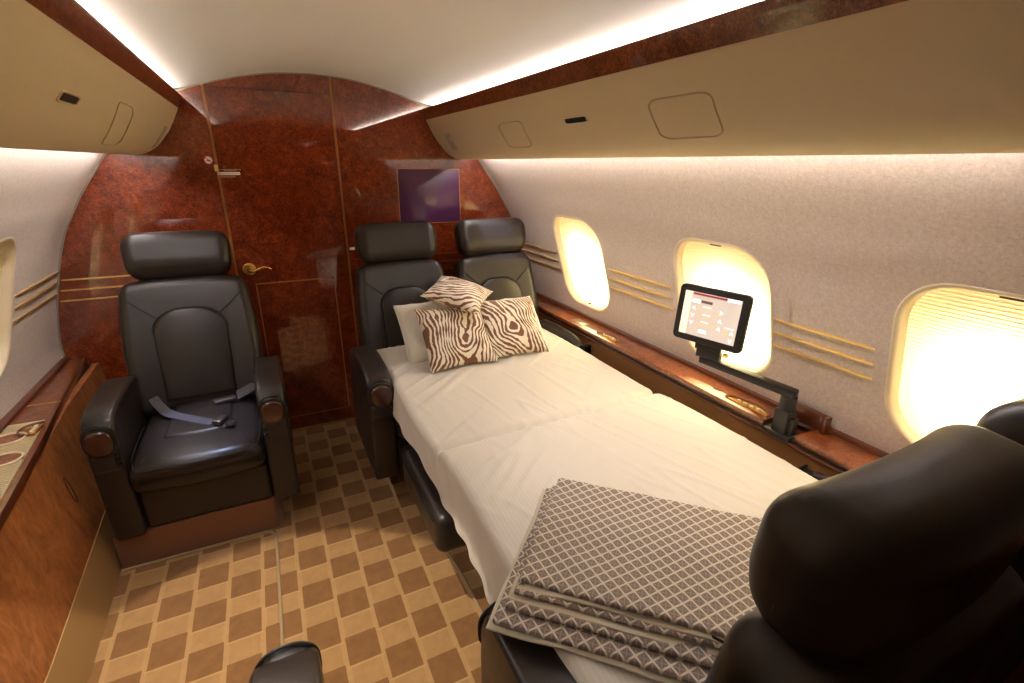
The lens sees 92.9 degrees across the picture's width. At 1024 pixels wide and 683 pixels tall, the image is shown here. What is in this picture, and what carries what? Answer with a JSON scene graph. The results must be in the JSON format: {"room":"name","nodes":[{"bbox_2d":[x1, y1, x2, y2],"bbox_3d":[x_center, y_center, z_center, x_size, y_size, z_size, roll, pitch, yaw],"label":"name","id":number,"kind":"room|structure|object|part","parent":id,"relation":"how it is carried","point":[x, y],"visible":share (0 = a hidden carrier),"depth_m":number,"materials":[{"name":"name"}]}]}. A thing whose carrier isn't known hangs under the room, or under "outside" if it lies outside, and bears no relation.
{"room":"aircraft cabin","nodes":[
{"label":"aircraft cabin","id":0,"kind":"room"},
{"bbox_2d":[0,148,103,419],"bbox_3d":[-0.975,0.504,0.564,0.437,1.600,4.100,-9,22,-25],"label":"wall","id":1,"kind":"structure","parent":0,"point":[40,190],"depth_m":1.83,"materials":[{"name":"fabric"}]},
{"bbox_2d":[0,237,15,377],"bbox_3d":[-1.722,-0.084,1.552,0.242,0.518,0.436,-9,22,-25],"label":"window","id":2,"kind":"structure","parent":1,"relation":"in","point":[7,245],"depth_m":1.72,"materials":[{"name":"beige plastic"}]},
{"bbox_2d":[0,243,2,291],"bbox_3d":[-1.708,-0.080,1.561,0.153,0.471,0.406,-9,22,-25],"label":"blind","id":3,"kind":"object","parent":2,"relation":"attached to","point":[1,244],"depth_m":1.69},
{"bbox_2d":[14,282,57,309],"bbox_3d":[-1.914,-0.189,1.962,0.011,0.008,0.455,-9,22,-25],"label":"trim","id":4,"kind":"structure","parent":1,"relation":"attached to","point":[56,283],"depth_m":1.93,"materials":[{"name":"gold metal"}]},
{"bbox_2d":[14,293,57,322],"bbox_3d":[-1.927,-0.143,1.972,0.011,0.008,0.455,-9,22,-25],"label":"trim","id":5,"kind":"structure","parent":1,"relation":"attached to","point":[55,294],"depth_m":1.95,"materials":[{"name":"gold metal"}]},
{"bbox_2d":[15,271,58,296],"bbox_3d":[-1.902,-0.235,1.952,0.011,0.008,0.455,-9,22,-25],"label":"trim","id":6,"kind":"structure","parent":1,"relation":"attached to","point":[57,272],"depth_m":1.93,"materials":[{"name":"gold metal"}]},
{"bbox_2d":[0,362,106,682],"bbox_3d":[-0.999,0.908,0.705,0.099,0.395,4.088,-10,22,-26],"label":"cabinet","id":7,"kind":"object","parent":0,"point":[47,538],"depth_m":1.46,"materials":[{"name":"wood"}]},
{"bbox_2d":[0,356,89,529],"bbox_3d":[-1.068,0.731,0.602,0.239,0.097,4.086,-9,22,-25],"label":"ledge","id":8,"kind":"object","parent":7,"relation":"attached to","point":[25,430],"visible":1,"depth_m":1.69,"materials":[{"name":"brown wood"}]},
{"bbox_2d":[0,420,42,500],"bbox_3d":[-1.562,0.371,1.490,0.152,0.005,0.560,-9,22,-25],"label":"cup holder","id":9,"kind":"object","parent":8,"relation":"on","point":[21,444],"depth_m":1.54,"materials":[{"name":"beige"}]},
{"bbox_3d":[-1.646,0.303,1.658,0.055,0.004,0.100,-9,22,-25],"label":"control panel","id":10,"kind":"part","parent":8,"relation":"part of","materials":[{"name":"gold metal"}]},
{"bbox_3d":[-1.163,0.711,0.544,0.020,0.022,4.086,-9,22,-25],"label":"rail","id":11,"kind":"part","parent":8,"relation":"part of","materials":[{"name":"brown wood"}]},
{"bbox_2d":[44,510,121,682],"bbox_3d":[-0.984,1.172,0.810,0.092,0.178,4.087,-10,22,-26],"label":"baseboard","id":12,"kind":"structure","parent":7,"relation":"attached to","point":[76,651],"depth_m":1.58,"materials":[{"name":"brown plastic"}]},
{"bbox_2d":[88,419,488,682],"bbox_3d":[-0.082,1.125,1.264,2.500,0.030,4.200,-9,22,-25],"label":"floor","id":13,"kind":"structure","parent":0,"point":[365,581],"depth_m":1.76,"materials":[{"name":"carpet"}]},
{"bbox_2d":[79,230,299,540],"bbox_3d":[-1.311,0.111,2.009,0.638,1.045,0.747,-9,22,-25],"label":"seat","id":14,"kind":"object","parent":13,"relation":"on","point":[198,423],"visible":1,"depth_m":2.00,"materials":[{"name":"black leather"}]},
{"bbox_3d":[-1.414,0.421,1.699,0.079,0.063,0.020,-9,22,-25],"label":"control plate","id":15,"kind":"part","parent":14,"relation":"part of","materials":[{"name":"black"}]},
{"bbox_3d":[-1.530,0.415,1.942,0.097,0.515,0.524,-9,22,-25],"label":"armrest","id":16,"kind":"part","parent":14,"relation":"part of","materials":[{"name":"black leather"}]},
{"bbox_3d":[-1.401,0.004,2.159,0.510,0.572,0.283,-9,22,-25],"label":"backrest","id":17,"kind":"part","parent":14,"relation":"part of","materials":[{"name":"black leather"}]},
{"bbox_2d":[129,398,265,492],"bbox_3d":[-1.276,0.382,2.020,0.441,0.147,0.558,-9,22,-25],"label":"seat cushion","id":18,"kind":"object","parent":14,"relation":"on","point":[180,445],"depth_m":1.86,"materials":[{"name":"black leather"}]},
{"bbox_3d":[-1.317,0.518,2.155,0.446,0.180,0.560,-9,22,-25],"label":"seat","id":19,"kind":"part","parent":14,"relation":"part of","materials":[{"name":"black leather"}]},
{"bbox_3d":[-1.123,0.324,1.939,0.033,0.007,0.035,2,20,5],"label":"buckle plate","id":20,"kind":"part","parent":14,"relation":"part of","materials":[{"name":"black plastic"}]},
{"bbox_3d":[-0.933,0.343,1.924,0.080,0.063,0.020,-9,22,-25],"label":"control plate","id":21,"kind":"part","parent":14,"relation":"part of","materials":[{"name":"black"}]},
{"bbox_3d":[-1.050,0.338,2.167,0.098,0.515,0.524,-9,22,-25],"label":"armrest","id":22,"kind":"part","parent":14,"relation":"part of","materials":[{"name":"black leather"}]},
{"bbox_2d":[113,495,283,568],"bbox_3d":[-1.416,0.638,2.304,0.573,0.150,0.825,-9,22,-25],"label":"plinth","id":23,"kind":"object","parent":13,"relation":"on","point":[196,532],"visible":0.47,"depth_m":1.95,"materials":[{"name":"brown wood"}]},
{"bbox_2d":[122,531,283,645],"bbox_3d":[-0.531,1.337,0.615,0.540,0.012,3.236,-9,22,-25],"label":"trim","id":24,"kind":"structure","parent":13,"relation":"attached to","point":[273,533],"depth_m":1.91,"materials":[{"name":"beige metal"}]},
{"bbox_2d":[249,641,324,682],"bbox_3d":[-0.532,0.642,0.557,0.623,1.055,0.664,-9,22,-25],"label":"seat","id":25,"kind":"object","parent":13,"relation":"on","point":[297,661],"visible":1,"depth_m":0.86,"materials":[{"name":"black leather"}]},
{"bbox_2d":[349,221,465,551],"bbox_3d":[-0.350,0.086,2.100,0.578,1.045,1.431,-9,22,-25],"label":"seat","id":26,"kind":"object","parent":13,"relation":"on","point":[398,269],"visible":0.49,"depth_m":2.39,"materials":[{"name":"black leather"}]},
{"bbox_3d":[-0.665,0.291,2.305,0.105,0.515,0.524,-9,22,-25],"label":"armrest","id":27,"kind":"part","parent":26,"relation":"part of","materials":[{"name":"black leather"}]},
{"bbox_3d":[-0.549,0.297,2.062,0.087,0.063,0.020,-9,22,-25],"label":"control plate","id":28,"kind":"part","parent":26,"relation":"part of","materials":[{"name":"black"}]},
{"bbox_2d":[395,419,403,437],"bbox_3d":[-0.416,0.259,2.381,0.415,0.147,0.558,-9,22,-25],"label":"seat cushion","id":29,"kind":"object","parent":26,"relation":"on","point":[398,433],"depth_m":2.11,"materials":[{"name":"black leather"}]},
{"bbox_3d":[-0.558,-0.131,2.550,0.479,0.572,0.282,-9,22,-25],"label":"backrest","id":30,"kind":"part","parent":26,"relation":"part of","materials":[{"name":"black leather"}]},
{"bbox_3d":[-0.457,0.395,2.515,0.420,0.180,0.560,-9,22,-25],"label":"seat","id":31,"kind":"part","parent":26,"relation":"part of","materials":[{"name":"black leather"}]},
{"bbox_2d":[377,328,818,682],"bbox_3d":[0.178,0.361,1.744,0.958,0.210,2.112,-9,22,-25],"label":"bed","id":32,"kind":"object","parent":26,"relation":"on","point":[490,436],"visible":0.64,"depth_m":1.56,"materials":[{"name":"beige fabric"}]},
{"bbox_2d":[393,301,446,362],"bbox_3d":[-0.356,-0.058,2.371,0.373,0.268,0.268,-9,22,-25],"label":"pillow","id":33,"kind":"object","parent":32,"relation":"on","point":[415,345],"visible":0.41,"depth_m":2.28,"materials":[{"name":"beige fabric"}]},
{"bbox_2d":[414,307,497,372],"bbox_3d":[-0.254,-0.029,2.216,0.323,0.234,0.226,-9,22,-24],"label":"throw cushion","id":34,"kind":"object","parent":32,"relation":"on","point":[452,337],"visible":0.91,"depth_m":2.17,"materials":[{"name":"brown fabric"}]},
{"bbox_2d":[421,276,492,313],"bbox_3d":[-0.255,-0.227,2.306,0.265,0.128,0.280,5,20,12],"label":"throw cushion","id":35,"kind":"object","parent":34,"relation":"on","point":[451,292],"visible":1,"depth_m":2.22,"materials":[{"name":"brown fabric"}]},
{"bbox_2d":[480,296,548,357],"bbox_3d":[-0.003,-0.075,2.350,0.315,0.236,0.227,-8,22,-23],"label":"throw cushion","id":36,"kind":"object","parent":32,"relation":"on","point":[511,325],"visible":0.85,"depth_m":2.31,"materials":[{"name":"beige fabric"}]},
{"bbox_2d":[501,297,544,337],"bbox_3d":[-0.011,-0.095,2.538,0.362,0.239,0.231,-9,22,-25],"label":"pillow","id":37,"kind":"object","parent":32,"relation":"on","point":[541,330],"visible":0.14,"depth_m":2.57,"materials":[{"name":"beige fabric"}]},
{"bbox_2d":[486,478,761,682],"bbox_3d":[0.321,0.494,1.042,0.640,0.061,0.455,7,21,17],"label":"quilt","id":38,"kind":"object","parent":32,"relation":"on","point":[640,584],"visible":0.64,"depth_m":0.99,"materials":[{"name":"beige fabric"}]},
{"bbox_2d":[446,551,482,614],"bbox_3d":[0.190,1.155,1.133,0.024,0.010,3.580,-9,22,-25],"label":"trim","id":39,"kind":"structure","parent":13,"relation":"attached to","point":[448,553],"depth_m":1.81,"materials":[{"name":"beige metal"}]},
{"bbox_2d":[453,217,590,353],"bbox_3d":[0.021,-0.097,2.612,0.508,1.045,0.779,-9,22,-25],"label":"seat","id":40,"kind":"object","parent":13,"relation":"on","point":[490,247],"visible":0.38,"depth_m":2.68,"materials":[{"name":"black leather"}]},
{"bbox_3d":[-0.087,-0.206,2.771,0.479,0.572,0.282,-9,22,-25],"label":"backrest","id":41,"kind":"part","parent":40,"relation":"part of","materials":[{"name":"black leather"}]},
{"bbox_3d":[0.238,0.145,2.728,0.026,0.515,0.524,-9,22,-25],"label":"armrest","id":42,"kind":"part","parent":40,"relation":"part of","materials":[{"name":"black leather"}]},
{"bbox_2d":[477,424,1023,682],"bbox_3d":[0.308,0.546,0.910,0.582,1.025,0.665,-9,22,-25],"label":"seat","id":43,"kind":"object","parent":13,"relation":"on","point":[895,567],"visible":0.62,"depth_m":0.50,"materials":[{"name":"black leather"}]},
{"bbox_3d":[0.085,0.839,0.914,0.097,0.467,0.524,-9,22,-25],"label":"armrest","id":44,"kind":"part","parent":43,"relation":"part of","materials":[{"name":"black leather"}]},
{"bbox_3d":[0.457,0.554,0.717,0.479,0.581,0.200,-9,22,-25],"label":"backrest","id":45,"kind":"part","parent":43,"relation":"part of","materials":[{"name":"black leather"}]},
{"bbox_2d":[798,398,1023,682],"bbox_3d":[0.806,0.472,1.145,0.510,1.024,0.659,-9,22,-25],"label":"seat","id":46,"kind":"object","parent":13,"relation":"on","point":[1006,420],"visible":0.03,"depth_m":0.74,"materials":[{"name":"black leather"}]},
{"bbox_3d":[0.985,0.677,1.331,0.024,0.515,0.524,-9,22,-25],"label":"armrest","id":47,"kind":"part","parent":46,"relation":"part of","materials":[{"name":"black leather"}]},
{"bbox_3d":[0.894,0.490,0.926,0.479,0.581,0.200,-9,22,-25],"label":"backrest","id":48,"kind":"part","parent":46,"relation":"part of","materials":[{"name":"black leather"}]},
{"bbox_2d":[59,77,520,378],"bbox_3d":[-0.990,-0.410,2.674,2.444,1.874,0.030,-9,22,-25],"label":"wall","id":49,"kind":"structure","parent":0,"point":[170,186],"depth_m":2.30,"materials":[{"name":"brown wood"}]},
{"bbox_2d":[60,296,117,301],"bbox_3d":[-1.868,-0.208,2.269,0.372,0.007,0.005,-9,22,-25],"label":"trim","id":50,"kind":"structure","parent":49,"relation":"attached to","point":[109,296],"depth_m":2.23,"materials":[{"name":"gold metal"}]},
{"bbox_2d":[60,285,123,291],"bbox_3d":[-1.862,-0.253,2.255,0.359,0.007,0.005,-9,22,-25],"label":"trim","id":51,"kind":"structure","parent":49,"relation":"attached to","point":[120,285],"depth_m":2.22,"materials":[{"name":"gold metal"}]},
{"bbox_2d":[61,275,130,280],"bbox_3d":[-1.855,-0.298,2.242,0.346,0.007,0.005,-9,22,-25],"label":"trim","id":52,"kind":"structure","parent":49,"relation":"attached to","point":[119,275],"depth_m":2.22,"materials":[{"name":"gold metal"}]},
{"bbox_2d":[203,155,213,164],"bbox_3d":[-1.416,-0.846,2.268,0.041,0.041,0.002,-9,22,-25],"label":"no smoking sign","id":53,"kind":"object","parent":49,"relation":"attached to","point":[207,159],"visible":1,"depth_m":2.27,"materials":[{"name":"white plastic"}]},
{"bbox_2d":[201,84,238,275],"bbox_3d":[-1.399,-0.310,2.488,0.010,1.806,0.023,-9,22,-25],"label":"trim","id":54,"kind":"structure","parent":49,"relation":"attached to","point":[202,86],"depth_m":2.31,"materials":[{"name":"gold metal"}]},
{"bbox_2d":[203,74,356,428],"bbox_3d":[-1.150,-0.375,2.567,0.555,1.878,0.090,-9,22,-25],"label":"door","id":55,"kind":"structure","parent":49,"relation":"in","point":[284,205],"depth_m":2.50,"materials":[{"name":"brown wood"}]},
{"bbox_2d":[218,166,240,174],"bbox_3d":[-1.347,-0.810,2.318,0.100,0.052,0.002,-9,22,-25],"label":"placard","id":56,"kind":"object","parent":55,"relation":"attached to","point":[221,173],"visible":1,"depth_m":2.32,"materials":[{"name":"white plastic"}]},
{"bbox_3d":[-1.338,-0.369,2.479,0.062,0.062,0.016,-9,22,-25],"label":"handle","id":57,"kind":"part","parent":55,"relation":"part of","materials":[{"name":"gold metal"}]},
{"bbox_3d":[-1.283,-0.369,2.471,0.112,0.030,0.042,-9,22,-25],"label":"lever","id":58,"kind":"part","parent":55,"relation":"part of","materials":[{"name":"gold metal"}]},
{"bbox_3d":[-1.158,0.047,2.738,0.391,0.799,0.006,-9,22,-25],"label":"panel moulding","id":59,"kind":"part","parent":55,"relation":"part of","materials":[{"name":"brown wood"}]},
{"bbox_2d":[56,72,521,356],"bbox_3d":[-0.982,-0.407,2.657,2.448,1.884,0.010,-9,22,-25],"label":"trim","id":60,"kind":"structure","parent":49,"relation":"attached to","point":[193,85],"depth_m":2.19,"materials":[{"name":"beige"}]},
{"bbox_2d":[328,77,358,345],"bbox_3d":[-0.907,-0.421,2.707,0.010,1.874,0.023,-9,22,-25],"label":"trim","id":61,"kind":"structure","parent":49,"relation":"attached to","point":[329,78],"depth_m":2.59,"materials":[{"name":"gold metal"}]},
{"bbox_2d":[355,252,458,259],"bbox_3d":[-0.414,-0.530,2.917,1.021,0.006,0.005,-9,22,-25],"label":"trim","id":62,"kind":"structure","parent":49,"relation":"attached to","point":[445,252],"depth_m":2.92,"materials":[{"name":"gold metal"}]},
{"bbox_2d":[396,168,460,222],"bbox_3d":[-0.468,-0.829,2.776,0.362,0.298,0.010,-9,22,-25],"label":"television","id":63,"kind":"object","parent":49,"relation":"attached to","point":[428,195],"visible":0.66,"depth_m":2.77,"materials":[{"name":"glass"},{"name":"wood"}]},
{"bbox_2d":[174,86,432,106],"bbox_3d":[-0.085,0.217,0.957,2.762,2.066,4.250,-9,22,-25],"label":"wall","id":64,"kind":"structure","parent":0,"point":[426,105],"depth_m":2.70,"materials":[{"name":"beige"}]},
{"bbox_2d":[0,0,177,154],"bbox_3d":[-0.711,-0.293,0.418,0.296,0.206,4.076,-9,22,-25],"label":"bin","id":65,"kind":"object","parent":64,"relation":"attached to","point":[58,92],"visible":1,"depth_m":1.01,"materials":[{"name":"beige plastic"}]},
{"bbox_2d":[56,90,80,106],"bbox_3d":[-0.924,-0.507,1.014,0.020,0.024,0.126,-9,22,-25],"label":"latch","id":66,"kind":"object","parent":65,"relation":"attached to","point":[64,98],"depth_m":1.01,"materials":[{"name":"black plastic"}]},
{"bbox_3d":[-1.181,-0.646,1.454,0.096,0.110,0.297,-9,22,-25],"label":"access panel","id":67,"kind":"part","parent":65,"relation":"part of","materials":[{"name":"beige plastic"}]},
{"bbox_2d":[152,126,166,147],"bbox_3d":[-1.508,-0.877,2.088,0.127,0.087,0.050,7,21,16],"label":"speaker grille","id":68,"kind":"object","parent":65,"relation":"attached to","point":[164,130],"depth_m":2.07,"materials":[{"name":"beige plastic"}]},
{"bbox_2d":[25,0,180,107],"bbox_3d":[-0.627,-0.421,0.410,0.154,0.054,4.087,-9,22,-25],"label":"trim","id":69,"kind":"structure","parent":64,"relation":"attached to","point":[69,14],"depth_m":1.06,"materials":[{"name":"brown wood"}]},
{"bbox_2d":[292,417,354,431],"bbox_3d":[-0.989,0.472,2.976,2.000,0.010,0.012,-9,22,-25],"label":"trim","id":70,"kind":"structure","parent":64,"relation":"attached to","point":[341,420],"depth_m":2.91,"materials":[{"name":"brown wood"}]},
{"bbox_2d":[521,249,558,261],"bbox_3d":[0.163,-0.524,2.935,0.011,0.008,0.455,-9,22,-25],"label":"trim","id":71,"kind":"structure","parent":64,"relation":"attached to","point":[521,249],"depth_m":2.92,"materials":[{"name":"gold metal"}]},
{"bbox_2d":[525,243,556,253],"bbox_3d":[0.151,-0.566,2.913,0.011,0.008,0.455,-9,22,-25],"label":"trim","id":72,"kind":"structure","parent":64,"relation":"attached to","point":[525,243],"depth_m":2.87,"materials":[{"name":"gold metal"}]},
{"bbox_2d":[529,258,559,269],"bbox_3d":[0.175,-0.481,2.957,0.011,0.008,0.455,-9,22,-25],"label":"trim","id":73,"kind":"structure","parent":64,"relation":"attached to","point":[529,258],"depth_m":2.91,"materials":[{"name":"gold metal"}]},
{"bbox_2d":[607,268,670,288],"bbox_3d":[0.553,-0.284,2.151,0.011,0.008,0.422,-9,22,-25],"label":"trim","id":74,"kind":"structure","parent":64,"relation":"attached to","point":[607,268],"depth_m":2.13,"materials":[{"name":"gold metal"}]},
{"bbox_2d":[609,277,671,298],"bbox_3d":[0.565,-0.242,2.173,0.011,0.008,0.422,-9,22,-25],"label":"trim","id":75,"kind":"structure","parent":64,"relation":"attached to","point":[609,277],"depth_m":2.16,"materials":[{"name":"gold metal"}]},
{"bbox_2d":[610,287,673,309],"bbox_3d":[0.577,-0.200,2.194,0.011,0.008,0.422,-9,22,-25],"label":"trim","id":76,"kind":"structure","parent":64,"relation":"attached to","point":[610,287],"depth_m":2.17,"materials":[{"name":"gold metal"}]},
{"bbox_2d":[422,0,907,119],"bbox_3d":[0.490,-0.601,0.933,0.154,0.054,4.087,-9,22,-25],"label":"trim","id":77,"kind":"structure","parent":64,"relation":"attached to","point":[762,18],"depth_m":1.03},
{"bbox_2d":[536,291,888,473],"bbox_3d":[0.956,0.293,1.508,0.140,0.105,4.086,-9,22,-25],"label":"ledge","id":78,"kind":"object","parent":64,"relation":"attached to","point":[830,447],"visible":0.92,"depth_m":1.81,"materials":[{"name":"brown wood"}]},
{"bbox_2d":[571,318,589,325],"bbox_3d":[0.364,-0.104,2.586,0.055,0.003,0.110,-9,22,-25],"label":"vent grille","id":79,"kind":"object","parent":78,"relation":"attached to","point":[574,321],"depth_m":2.58,"materials":[{"name":"metal"}]},
{"bbox_3d":[0.471,-0.021,2.358,0.040,0.004,0.150,-9,22,-25],"label":"control panel","id":80,"kind":"part","parent":78,"relation":"part of","materials":[{"name":"brown wood"}]},
{"bbox_2d":[673,283,799,442],"bbox_3d":[0.760,0.051,1.639,0.076,0.427,0.468,-15,25,-36],"label":"touchscreen monitor","id":81,"kind":"object","parent":78,"relation":"on","point":[716,320],"visible":0.98,"depth_m":1.63,"materials":[{"name":"black plastic"}]},
{"bbox_3d":[0.684,-0.083,1.672,0.021,0.198,0.252,-9,21,-40],"label":"frame","id":82,"kind":"part","parent":81,"relation":"part of","materials":[{"name":"black plastic"}]},
{"bbox_2d":[693,298,740,333],"bbox_3d":[0.683,-0.086,1.652,0.001,0.135,0.165,-9,21,-40],"label":"screen","id":83,"kind":"object","parent":81,"relation":"attached to","point":[694,300],"depth_m":1.68,"materials":[{"name":"white glass"}]},
{"bbox_3d":[0.780,0.112,1.624,0.036,0.047,0.329,-15,25,-36],"label":"swing arm","id":84,"kind":"part","parent":81,"relation":"part of","materials":[{"name":"black plastic"}]},
{"bbox_3d":[0.872,0.257,1.560,0.060,0.095,0.090,-9,22,-25],"label":"arm","id":85,"kind":"part","parent":81,"relation":"part of","materials":[{"name":"black plastic"}]},
{"bbox_3d":[0.828,0.223,1.697,0.042,0.004,0.170,-9,22,-25],"label":"control panel","id":86,"kind":"part","parent":78,"relation":"part of","materials":[{"name":"gold metal"}]},
{"bbox_2d":[426,0,1023,159],"bbox_3d":[0.568,-0.499,1.017,0.296,0.206,4.076,-9,22,-25],"label":"bin","id":87,"kind":"object","parent":64,"relation":"attached to","point":[910,76],"visible":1,"depth_m":0.89,"materials":[{"name":"beige plastic"}]},
{"bbox_2d":[445,133,457,149],"bbox_3d":[-0.316,-1.041,2.536,0.063,0.079,0.118,-9,22,-25],"label":"speaker grille","id":88,"kind":"object","parent":87,"relation":"attached to","point":[449,139],"depth_m":2.53,"materials":[{"name":"beige plastic"}]},
{"bbox_3d":[0.013,-0.812,1.913,0.073,0.091,0.217,-9,22,-25],"label":"access panel","id":89,"kind":"part","parent":87,"relation":"part of","materials":[{"name":"beige plastic"}]},
{"bbox_2d":[563,115,588,124],"bbox_3d":[0.198,-0.688,1.511,0.018,0.024,0.128,-9,22,-25],"label":"latch","id":90,"kind":"object","parent":87,"relation":"attached to","point":[567,119],"depth_m":1.51,"materials":[{"name":"black plastic"}]},
{"bbox_3d":[0.411,-0.534,1.159,0.073,0.091,0.209,-9,22,-25],"label":"access panel","id":91,"kind":"part","parent":87,"relation":"part of","materials":[{"name":"beige plastic"}]},
{"bbox_2d":[773,344,871,379],"bbox_3d":[0.945,0.057,1.498,0.011,0.008,0.309,-9,22,-25],"label":"trim","id":92,"kind":"structure","parent":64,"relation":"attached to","point":[775,345],"depth_m":1.48,"materials":[{"name":"gold metal"}]},
{"bbox_2d":[773,331,872,365],"bbox_3d":[0.933,0.015,1.476,0.011,0.008,0.309,-9,22,-25],"label":"trim","id":93,"kind":"structure","parent":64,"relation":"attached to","point":[775,332],"depth_m":1.46,"materials":[{"name":"gold metal"}]},
{"bbox_2d":[773,318,874,350],"bbox_3d":[0.921,-0.027,1.454,0.011,0.008,0.309,-9,22,-25],"label":"trim","id":94,"kind":"structure","parent":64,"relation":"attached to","point":[775,319],"depth_m":1.43,"materials":[{"name":"gold metal"}]},
{"bbox_2d":[75,0,761,104],"bbox_3d":[-0.066,-0.602,0.635,1.440,0.110,4.100,-9,22,-25],"label":"ceiling","id":95,"kind":"structure","parent":0,"point":[430,52],"depth_m":1.43,"materials":[{"name":"white paint"}]},
{"bbox_2d":[479,153,1023,453],"bbox_3d":[0.824,0.215,1.406,0.437,1.600,4.100,-9,22,-25],"label":"wall","id":96,"kind":"structure","parent":0,"point":[840,241],"depth_m":1.40,"materials":[{"name":"fabric"}]},
{"bbox_2d":[553,215,609,311],"bbox_3d":[0.382,-0.423,2.537,0.242,0.518,0.436,-9,22,-25],"label":"window","id":97,"kind":"structure","parent":96,"relation":"in","point":[580,251],"depth_m":2.56,"materials":[{"name":"white glass"}]},
{"bbox_2d":[673,237,773,374],"bbox_3d":[0.781,-0.144,1.780,0.242,0.518,0.436,-9,22,-25],"label":"window","id":98,"kind":"structure","parent":96,"relation":"in","point":[707,263],"depth_m":1.72,"materials":[{"name":"white glass"}]},
{"bbox_2d":[884,283,1023,443],"bbox_3d":[1.127,0.099,1.125,0.242,0.518,0.436,-9,22,-25],"label":"window","id":99,"kind":"structure","parent":96,"relation":"in","point":[956,352],"depth_m":1.18,"materials":[{"name":"glass"}]},
{"bbox_3d":[1.044,-0.089,1.012,0.010,0.006,0.045,-9,22,-25],"label":"blind handle","id":100,"kind":"part","parent":99,"relation":"part of","materials":[{"name":"brown"}]},
{"bbox_2d":[539,314,1023,682],"bbox_3d":[0.901,0.648,1.611,0.038,0.647,4.086,-9,22,-25],"label":"wall","id":101,"kind":"structure","parent":0,"point":[657,385],"depth_m":1.81,"materials":[{"name":"brown wood"}]}
]}

